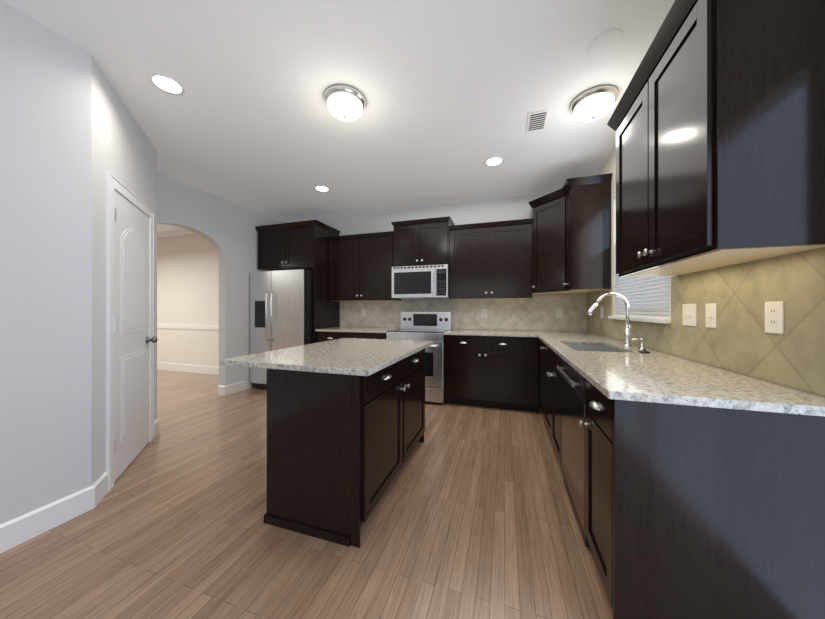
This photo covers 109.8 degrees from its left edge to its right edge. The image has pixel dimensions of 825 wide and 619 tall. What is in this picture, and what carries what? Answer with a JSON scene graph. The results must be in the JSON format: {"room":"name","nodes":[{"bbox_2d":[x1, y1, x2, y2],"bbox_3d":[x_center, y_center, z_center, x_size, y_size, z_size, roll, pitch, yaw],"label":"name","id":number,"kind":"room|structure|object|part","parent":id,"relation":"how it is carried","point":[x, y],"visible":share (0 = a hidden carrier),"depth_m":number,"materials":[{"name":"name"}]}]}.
{"room":"kitchen","nodes":[
{"label":"kitchen","id":0,"kind":"room"},
{"bbox_2d":[0,0,156,524],"bbox_3d":[-3.063,-0.170,0.633,1.460,2.740,4.543,0,0,18],"label":"wall","id":1,"kind":"structure","parent":0,"point":[72,133],"depth_m":1.61,"materials":[{"name":"grey paint"}]},
{"bbox_2d":[0,380,246,552],"bbox_3d":[-2.833,1.133,1.324,1.476,0.135,6.000,0,0,18],"label":"baseboard","id":2,"kind":"structure","parent":1,"relation":"attached to","point":[25,527],"depth_m":1.61,"materials":[{"name":"white wood"}]},
{"bbox_2d":[106,172,157,490],"bbox_3d":[-2.205,0.147,2.296,0.630,2.105,0.630,0,0,18],"label":"pantry door","id":3,"kind":"structure","parent":1,"relation":"in","point":[131,339],"depth_m":2.19,"materials":[{"name":"white wood"}]},
{"bbox_3d":[-2.313,0.270,2.567,0.086,0.064,0.086,0,0,18],"label":"knob","id":4,"kind":"part","parent":3,"relation":"part of","materials":[{"name":"silver metal"}]},
{"bbox_2d":[157,234,218,366],"bbox_3d":[-4.691,-0.170,5.759,4.760,2.740,0.120,0,0,18],"label":"wall","id":5,"kind":"structure","parent":0,"point":[187,279],"depth_m":5.58,"materials":[{"name":"beige paint"}]},
{"bbox_2d":[157,172,283,388],"bbox_3d":[-2.667,-0.170,4.076,0.120,2.740,2.255,0,0,18],"label":"wall","id":6,"kind":"structure","parent":0,"point":[225,229],"depth_m":4.08,"materials":[{"name":"grey paint"}]},
{"bbox_2d":[0,369,612,618],"bbox_3d":[-3.046,1.250,2.956,9.840,0.100,9.220,0,0,18],"label":"floor","id":7,"kind":"structure","parent":0,"point":[472,515],"depth_m":1.50,"materials":[{"name":"brown wood"}]},
{"bbox_2d":[250,269,313,387],"bbox_3d":[-1.900,0.312,4.571,0.980,1.775,0.785,0,0,18],"label":"fridge","id":8,"kind":"object","parent":7,"relation":"on","point":[281,309],"visible":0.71,"depth_m":4.24,"materials":[{"name":"silver metal"}]},
{"bbox_3d":[-2.097,0.100,4.251,0.112,0.734,0.056,0,0,18],"label":"handle","id":9,"kind":"part","parent":8,"relation":"part of","materials":[{"name":"silver metal"}]},
{"bbox_2d":[255,220,339,342],"bbox_3d":[-1.818,-0.047,4.640,1.115,2.494,0.656,0,0,18],"label":"upper cabinet","id":10,"kind":"object","parent":7,"relation":"on","point":[295,245],"visible":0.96,"depth_m":4.36,"materials":[{"name":"brown wood"}]},
{"bbox_2d":[264,346,428,547],"bbox_3d":[-0.340,0.759,2.124,0.643,0.884,1.243,0,0,18],"label":"kitchen island","id":11,"kind":"object","parent":7,"relation":"on","point":[345,425],"depth_m":1.56,"materials":[{"name":"brown wood"}]},
{"bbox_2d":[220,338,433,377],"bbox_3d":[-0.449,0.300,2.136,0.925,0.030,1.325,0,0,18],"label":"island countertop","id":12,"kind":"structure","parent":11,"relation":"on","point":[361,358],"depth_m":1.76,"materials":[{"name":"beige stone"}]},
{"bbox_2d":[315,327,399,342],"bbox_3d":[-0.777,0.743,4.307,1.096,0.915,0.655,0,0,18],"label":"base cabinet","id":13,"kind":"object","parent":7,"relation":"on","point":[327,334],"visible":0.06,"depth_m":4.08,"materials":[{"name":"brown wood"}]},
{"bbox_2d":[315,327,399,333],"bbox_3d":[-0.777,0.299,4.307,1.096,0.029,0.643,0,0,18],"label":"countertop","id":14,"kind":"structure","parent":13,"relation":"on","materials":[{"name":"stone"}]},
{"bbox_2d":[386,312,451,403],"bbox_3d":[0.100,0.618,3.979,0.760,1.165,0.698,0,0,18],"label":"range","id":15,"kind":"object","parent":7,"relation":"on","point":[427,326],"visible":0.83,"depth_m":3.69,"materials":[{"name":"silver metal"}]},
{"bbox_2d":[444,329,539,412],"bbox_3d":[1.014,0.743,3.735,1.118,0.915,0.655,0,0,18],"label":"base cabinet","id":16,"kind":"object","parent":7,"relation":"on","point":[498,369],"visible":1,"depth_m":3.46,"materials":[{"name":"brown wood"}]},
{"bbox_2d":[444,329,536,337],"bbox_3d":[0.992,0.299,3.742,1.071,0.029,0.643,0,0,18],"label":"countertop","id":17,"kind":"structure","parent":16,"relation":"on","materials":[{"name":"stone"}]},
{"bbox_2d":[545,369,560,463],"bbox_3d":[1.462,0.900,2.337,0.624,0.600,0.900,0,0,18],"label":"base cabinet","id":18,"kind":"object","parent":7,"relation":"on","point":[552,398],"depth_m":2.37,"materials":[{"name":"brown wood"}]},
{"bbox_2d":[557,373,580,531],"bbox_3d":[1.087,0.833,1.664,0.320,0.735,0.752,0,0,18],"label":"base cabinet","id":19,"kind":"object","parent":7,"relation":"on","point":[568,384],"depth_m":1.67,"materials":[{"name":"wood"}]},
{"bbox_2d":[540,341,624,418],"bbox_3d":[1.659,0.759,2.955,0.624,0.883,0.541,0,0,18],"label":"base cabinet","id":20,"kind":"object","parent":7,"relation":"on","point":[549,359],"depth_m":2.58,"materials":[{"name":"brown wood"}]},
{"bbox_2d":[533,331,624,344],"bbox_3d":[1.723,0.300,3.207,0.643,0.029,1.217,0,0,18],"label":"countertop","id":21,"kind":"structure","parent":20,"relation":"on","point":[546,337],"depth_m":2.76,"materials":[{"name":"beige stone"}]},
{"bbox_2d":[581,377,824,618],"bbox_3d":[1.075,0.759,1.128,0.626,0.883,0.418,0,0,18],"label":"base cabinet","id":22,"kind":"object","parent":7,"relation":"on","point":[695,490],"depth_m":0.95,"materials":[{"name":"brown wood"}]},
{"bbox_2d":[557,349,824,416],"bbox_3d":[1.159,0.300,1.439,0.643,0.029,1.095,0,0,18],"label":"countertop","id":23,"kind":"structure","parent":22,"relation":"on","point":[647,378],"depth_m":1.09,"materials":[{"name":"beige stone"}]},
{"bbox_2d":[585,293,650,353],"bbox_3d":[1.479,0.076,2.104,0.311,0.417,0.391,0,0,18],"label":"faucet","id":24,"kind":"object","parent":23,"relation":"on","point":[627,347],"depth_m":2.21,"materials":[{"name":"silver metal"}]},
{"bbox_2d":[4,0,674,231],"bbox_3d":[-3.046,-1.590,2.956,9.840,0.100,9.220,0,0,18],"label":"ceiling","id":25,"kind":"structure","parent":0,"point":[454,92],"depth_m":2.01,"materials":[{"name":"white paint"}]},
{"bbox_2d":[149,73,184,94],"bbox_3d":[-1.676,-1.537,1.984,0.190,0.006,0.190,0,0,18],"label":"recessed light","id":26,"kind":"object","parent":25,"relation":"in","point":[166,83],"visible":1,"depth_m":1.98,"materials":[{"name":"white"}]},
{"bbox_2d":[314,185,329,191],"bbox_3d":[-1.151,-1.537,3.695,0.190,0.006,0.190,0,0,18],"label":"recessed light","id":27,"kind":"object","parent":25,"relation":"in","point":[320,188],"visible":1,"depth_m":3.68,"materials":[{"name":"white"}]},
{"bbox_2d":[323,84,365,120],"bbox_3d":[-0.495,-1.463,2.131,0.306,0.154,0.306,0,0,18],"label":"flush-mount dome light","id":28,"kind":"object","parent":25,"relation":"attached to","point":[343,102],"visible":1,"depth_m":2.05,"materials":[{"name":"white glass"}]},
{"bbox_2d":[485,157,502,165],"bbox_3d":[0.847,-1.537,3.015,0.190,0.006,0.190,0,0,18],"label":"recessed light","id":29,"kind":"object","parent":25,"relation":"in","point":[493,161],"visible":1,"depth_m":3.01,"materials":[{"name":"white"}]},
{"bbox_2d":[526,108,549,132],"bbox_3d":[1.020,-1.536,2.372,0.150,0.008,0.270,0,0,18],"label":"ceiling vent","id":30,"kind":"object","parent":25,"relation":"in","point":[537,121],"visible":1,"depth_m":2.35,"materials":[{"name":"white metal"}]},
{"bbox_2d":[570,85,618,121],"bbox_3d":[1.333,-1.463,2.136,0.306,0.154,0.306,0,0,18],"label":"flush-mount dome light","id":31,"kind":"object","parent":25,"relation":"attached to","point":[594,103],"visible":0.98,"depth_m":2.06,"materials":[{"name":"white glass"}]},
{"bbox_2d":[589,28,623,55],"bbox_3d":[1.117,-1.538,1.674,0.170,0.005,0.170,0,0,18],"label":"ceiling speaker","id":32,"kind":"object","parent":25,"relation":"in","point":[606,42],"visible":1,"depth_m":1.67,"materials":[{"name":"white paint"}]},
{"bbox_2d":[284,193,578,331],"bbox_3d":[-0.058,-0.170,4.490,4.840,2.740,0.120,0,0,18],"label":"wall","id":33,"kind":"structure","parent":0,"point":[503,209],"depth_m":4.25,"materials":[{"name":"grey paint"}]},
{"bbox_2d":[327,232,400,300],"bbox_3d":[-0.734,-0.625,4.466,1.081,0.980,0.330,0,0,18],"label":"upper cabinet","id":34,"kind":"object","parent":33,"relation":"attached to","point":[360,269],"depth_m":4.30,"materials":[{"name":"brown wood"}]},
{"bbox_2d":[391,216,453,267],"bbox_3d":[0.157,-0.918,4.166,0.795,0.635,0.360,0,0,18],"label":"upper cabinet","id":35,"kind":"object","parent":33,"relation":"attached to","point":[425,241],"depth_m":3.99,"materials":[{"name":"brown wood"}]},
{"bbox_2d":[392,264,448,298],"bbox_3d":[0.140,-0.380,4.113,0.791,0.436,0.470,0,0,18],"label":"microwave","id":36,"kind":"object","parent":35,"relation":"attached to","point":[422,282],"visible":1,"depth_m":3.92,"materials":[{"name":"silver metal"}]},
{"bbox_2d":[340,293,586,331],"bbox_3d":[0.510,0.038,4.242,3.589,0.487,0.008,0,0,18],"label":"backsplash","id":37,"kind":"structure","parent":33,"relation":"attached to","point":[536,312],"depth_m":4.06,"materials":[{"name":"tile"}]},
{"bbox_2d":[361,309,365,315],"bbox_3d":[-0.784,0.050,4.647,0.075,0.122,0.007,0,0,18],"label":"electrical outlet","id":38,"kind":"object","parent":37,"relation":"attached to","point":[363,312],"visible":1,"depth_m":4.64,"materials":[{"name":"white plastic"}]},
{"bbox_2d":[481,309,486,316],"bbox_3d":[1.007,0.050,4.075,0.075,0.122,0.007,0,0,18],"label":"electrical outlet","id":39,"kind":"object","parent":37,"relation":"attached to","point":[483,312],"visible":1,"depth_m":4.07,"materials":[{"name":"white plastic"}]},
{"bbox_2d":[557,309,562,317],"bbox_3d":[1.921,0.050,3.783,0.075,0.122,0.007,0,0,18],"label":"electrical outlet","id":40,"kind":"object","parent":37,"relation":"attached to","point":[559,313],"visible":1,"depth_m":3.78,"materials":[{"name":"white plastic"}]},
{"bbox_2d":[448,218,532,299],"bbox_3d":[1.037,-0.633,3.901,1.040,0.975,0.330,0,0,18],"label":"upper cabinet","id":41,"kind":"object","parent":33,"relation":"attached to","point":[489,260],"depth_m":3.73,"materials":[{"name":"brown wood"}]},
{"bbox_2d":[588,147,824,397],"bbox_3d":[1.271,-0.170,0.497,0.120,2.740,6.920,0,0,18],"label":"wall","id":42,"kind":"structure","parent":0,"point":[609,166],"depth_m":2.81,"materials":[{"name":"paint"}]},
{"bbox_2d":[528,173,611,293],"bbox_3d":[1.742,-0.769,3.371,0.723,1.130,0.911,0,0,18],"label":"upper cabinet","id":43,"kind":"object","parent":42,"relation":"attached to","point":[571,236],"visible":1,"depth_m":2.96,"materials":[{"name":"brown wood"}]},
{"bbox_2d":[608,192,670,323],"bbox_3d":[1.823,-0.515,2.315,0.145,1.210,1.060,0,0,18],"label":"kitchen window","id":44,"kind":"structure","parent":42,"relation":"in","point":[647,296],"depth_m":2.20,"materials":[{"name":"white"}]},
{"bbox_3d":[1.787,0.076,2.327,0.070,0.028,1.060,0,0,18],"label":"sill","id":45,"kind":"part","parent":44,"relation":"part of","materials":[{"name":"white wood"}]},
{"bbox_2d":[587,247,824,395],"bbox_3d":[1.767,0.038,2.261,0.008,0.487,3.002,0,0,18],"label":"backsplash","id":46,"kind":"structure","parent":42,"relation":"attached to","point":[738,339],"depth_m":1.23,"materials":[{"name":"tile"}]},
{"bbox_2d":[600,307,602,317],"bbox_3d":[2.030,0.030,3.110,0.007,0.122,0.075,0,0,18],"label":"electrical outlet","id":47,"kind":"object","parent":46,"relation":"attached to","point":[601,312],"visible":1,"depth_m":3.11,"materials":[{"name":"white plastic"}]},
{"bbox_2d":[683,304,696,325],"bbox_3d":[1.556,0.030,1.634,0.013,0.122,0.125,0,0,18],"label":"electrical outlet","id":48,"kind":"object","parent":46,"relation":"attached to","point":[689,314],"visible":1,"depth_m":1.62,"materials":[{"name":"white plastic"}]},
{"bbox_2d":[705,303,716,327],"bbox_3d":[1.501,0.030,1.463,0.013,0.122,0.078,0,0,18],"label":"electrical outlet","id":49,"kind":"object","parent":46,"relation":"attached to","point":[710,315],"visible":1,"depth_m":1.46,"materials":[{"name":"white plastic"}]},
{"bbox_2d":[765,301,783,333],"bbox_3d":[1.394,0.030,1.119,0.007,0.122,0.078,0,0,18],"label":"electrical outlet","id":50,"kind":"object","parent":46,"relation":"attached to","point":[774,316],"visible":1,"depth_m":1.11,"materials":[{"name":"white plastic"}]},
{"bbox_2d":[607,0,824,276],"bbox_3d":[1.292,-0.706,1.372,0.365,1.006,0.970,0,0,18],"label":"upper cabinet","id":51,"kind":"object","parent":42,"relation":"attached to","point":[716,122],"visible":1,"depth_m":0.98,"materials":[{"name":"brown wood"}]},
{"bbox_3d":[-8.019,-0.170,3.357,0.120,2.740,6.720,0,0,18],"label":"wall","id":52,"kind":"structure","parent":0,"visible":0},
{"bbox_2d":[157,229,218,374],"bbox_3d":[-4.704,-0.170,5.669,4.730,2.740,0.060,0,0,18],"label":"trim","id":53,"kind":"structure","parent":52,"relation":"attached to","point":[182,367],"depth_m":5.51,"materials":[{"name":"white"}]}
]}

